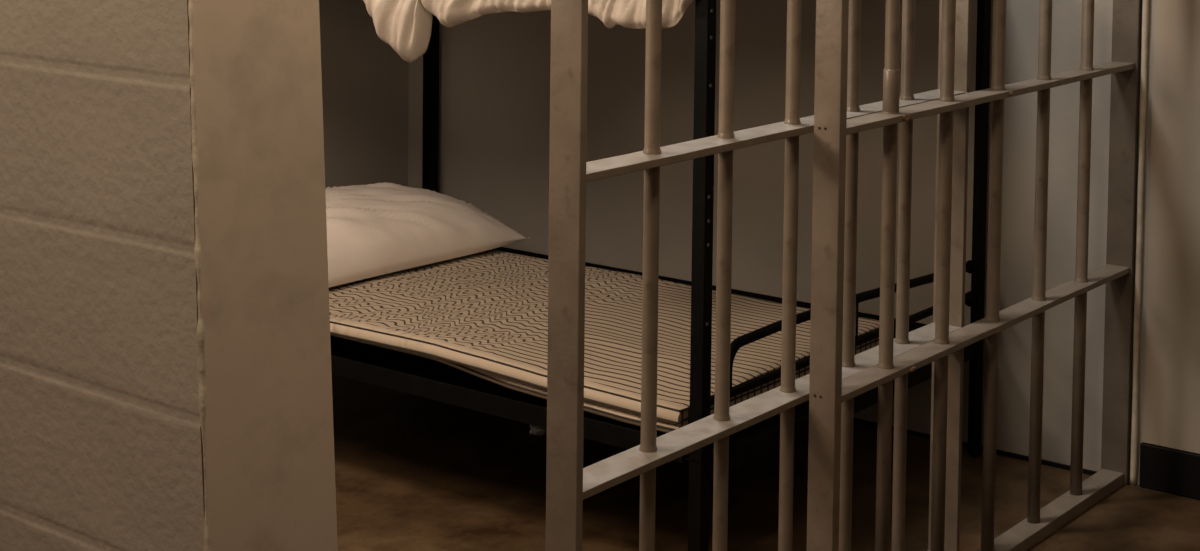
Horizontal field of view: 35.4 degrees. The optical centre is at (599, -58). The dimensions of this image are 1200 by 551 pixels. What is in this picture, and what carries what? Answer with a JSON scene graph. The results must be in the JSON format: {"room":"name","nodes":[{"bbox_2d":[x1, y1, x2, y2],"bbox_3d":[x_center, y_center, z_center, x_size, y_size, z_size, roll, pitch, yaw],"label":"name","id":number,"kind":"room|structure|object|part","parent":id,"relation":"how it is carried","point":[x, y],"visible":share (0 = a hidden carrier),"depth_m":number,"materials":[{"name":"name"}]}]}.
{"room":"prison interior","nodes":[
{"label":"prison interior","id":0,"kind":"room"},
{"bbox_2d":[0,0,204,550],"bbox_3d":[-1.267,-0.020,2.936,2.138,2.600,0.322,3,4,37],"label":"wall","id":1,"kind":"structure","parent":0,"point":[101,444],"depth_m":2.35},
{"bbox_2d":[188,0,337,550],"bbox_3d":[-0.428,0.023,2.300,0.053,2.600,0.323,3,4,37],"label":"door frame","id":2,"kind":"structure","parent":1,"relation":"attached to","point":[261,254],"depth_m":2.31,"materials":[{"name":"paint"}]},
{"bbox_2d":[319,0,408,188],"bbox_3d":[-2.368,-0.054,3.337,0.100,2.600,5.800,3,4,37],"label":"wall","id":3,"kind":"structure","parent":0,"point":[365,82],"depth_m":5.48,"materials":[{"name":"grey paint"}]},
{"bbox_2d":[332,374,1199,550],"bbox_3d":[0.093,1.417,1.612,6.222,0.100,5.950,3,4,37],"label":"floor","id":4,"kind":"structure","parent":0,"point":[413,472],"depth_m":4.18,"materials":[{"name":"concrete"}]},
{"bbox_2d":[529,425,546,435],"bbox_3d":[-0.150,1.190,4.605,0.048,0.034,0.054,3,4,37],"label":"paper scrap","id":5,"kind":"object","parent":4,"relation":"on","point":[534,430],"visible":0.58,"depth_m":4.59,"materials":[{"name":"grey paper"}]},
{"bbox_2d":[330,0,990,550],"bbox_3d":[-0.150,0.400,4.520,1.786,1.620,1.192,3,4,37],"label":"bunk bed","id":6,"kind":"object","parent":4,"relation":"on","point":[431,379],"visible":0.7,"depth_m":3.90,"materials":[{"name":"black metal"}]},
{"bbox_3d":[-0.494,0.344,5.511,0.034,1.620,0.034,3,4,37],"label":"post","id":7,"kind":"part","parent":6,"relation":"part of","materials":[{"name":"black metal"}]},
{"bbox_3d":[-0.504,0.930,4.094,1.700,0.042,0.050,3,4,37],"label":"rail","id":8,"kind":"part","parent":6,"relation":"part of","materials":[{"name":"black metal"}]},
{"bbox_2d":[363,0,693,62],"bbox_3d":[0.099,0.125,4.062,0.819,0.252,0.948,3,4,37],"label":"sheet","id":9,"kind":"object","parent":6,"relation":"hanging from","point":[405,25],"visible":0.95,"depth_m":3.81,"materials":[{"name":"fabric"}]},
{"bbox_2d":[329,249,878,432],"bbox_3d":[-0.270,0.856,4.402,1.691,0.075,0.834,3,4,37],"label":"mattress","id":10,"kind":"object","parent":6,"relation":"on","point":[484,315],"visible":0.51,"depth_m":4.12,"materials":[{"name":"beige fabric"}]},
{"bbox_2d":[325,182,529,287],"bbox_3d":[-0.653,0.710,4.767,0.511,0.164,0.860,3,4,40],"label":"pillow","id":11,"kind":"object","parent":10,"relation":"on","point":[376,229],"visible":0.48,"depth_m":4.68,"materials":[{"name":"fabric"}]},
{"bbox_3d":[0.194,0.456,3.533,0.029,1.620,0.029,3,4,37],"label":"post","id":12,"kind":"part","parent":6,"relation":"part of","materials":[{"name":"black metal"}]},
{"bbox_3d":[0.188,0.920,5.000,1.700,0.046,0.045,3,4,37],"label":"rail","id":13,"kind":"part","parent":6,"relation":"part of","materials":[{"name":"black metal"}]},
{"bbox_3d":[0.549,0.981,4.010,0.005,0.040,1.140,3,4,37],"label":"rail","id":14,"kind":"part","parent":6,"relation":"part of","materials":[{"name":"black metal"}]},
{"bbox_3d":[0.542,0.852,4.009,0.017,0.015,1.140,3,4,37],"label":"rail","id":15,"kind":"part","parent":6,"relation":"part of","materials":[{"name":"black metal"}]},
{"bbox_3d":[0.548,0.805,4.016,0.005,0.092,0.005,-1,3,-30],"label":"tie rod","id":16,"kind":"part","parent":6,"relation":"part of","materials":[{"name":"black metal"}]},
{"bbox_3d":[0.895,0.416,4.450,0.034,1.620,0.034,3,4,37],"label":"post","id":17,"kind":"part","parent":6,"relation":"part of","materials":[{"name":"black metal"}]},
{"bbox_2d":[408,0,1197,484],"bbox_3d":[1.870,-0.032,3.842,6.222,2.600,0.150,3,4,37],"label":"wall","id":18,"kind":"structure","parent":0,"point":[494,155],"depth_m":4.84,"materials":[{"name":"grey paint"}]},
{"bbox_2d":[853,418,1096,474],"bbox_3d":[0.287,1.185,5.010,2.192,0.011,0.005,3,4,37],"label":"baseboard","id":19,"kind":"structure","parent":18,"relation":"attached to","point":[856,420],"depth_m":4.49,"materials":[{"name":"black plastic"}]},
{"bbox_2d":[807,0,1149,550],"bbox_3d":[0.803,0.162,3.735,0.081,2.200,1.338,3,4,37],"label":"bars","id":20,"kind":"object","parent":18,"relation":"in","point":[828,390],"visible":1,"depth_m":3.75,"materials":[{"name":"beige metal"}]},
{"bbox_3d":[0.783,1.246,3.799,0.052,0.028,1.291,3,4,37],"label":"rail","id":21,"kind":"part","parent":20,"relation":"part of","materials":[{"name":"grey metal"}]},
{"bbox_3d":[1.194,0.139,4.261,0.062,2.200,0.020,3,4,37],"label":"wall post","id":22,"kind":"part","parent":20,"relation":"part of","materials":[{"name":"brown metal"}]},
{"bbox_2d":[1143,0,1199,453],"bbox_3d":[2.732,-0.034,3.083,3.733,2.496,0.007,3,4,37],"label":"wall","id":23,"kind":"structure","parent":18,"relation":"attached to","point":[1171,419],"depth_m":4.22,"materials":[{"name":"beige paint"}]},
{"bbox_2d":[1139,442,1199,499],"bbox_3d":[2.714,1.265,3.151,3.738,0.102,0.012,3,4,37],"label":"baseboard","id":24,"kind":"structure","parent":23,"relation":"attached to","point":[1162,469],"depth_m":4.24,"materials":[{"name":"black plastic"}]},
{"bbox_3d":[0.405,-1.121,3.291,0.250,0.400,2.429,3,4,37],"label":"wall","id":25,"kind":"structure","parent":0,"visible":0},
{"bbox_2d":[546,0,970,550],"bbox_3d":[0.328,0.170,3.248,0.070,2.216,1.255,3,4,37],"label":"gate","id":26,"kind":"object","parent":25,"relation":"attached to","point":[568,483],"visible":0.82,"depth_m":3.11,"materials":[{"name":"beige metal"}]}
]}

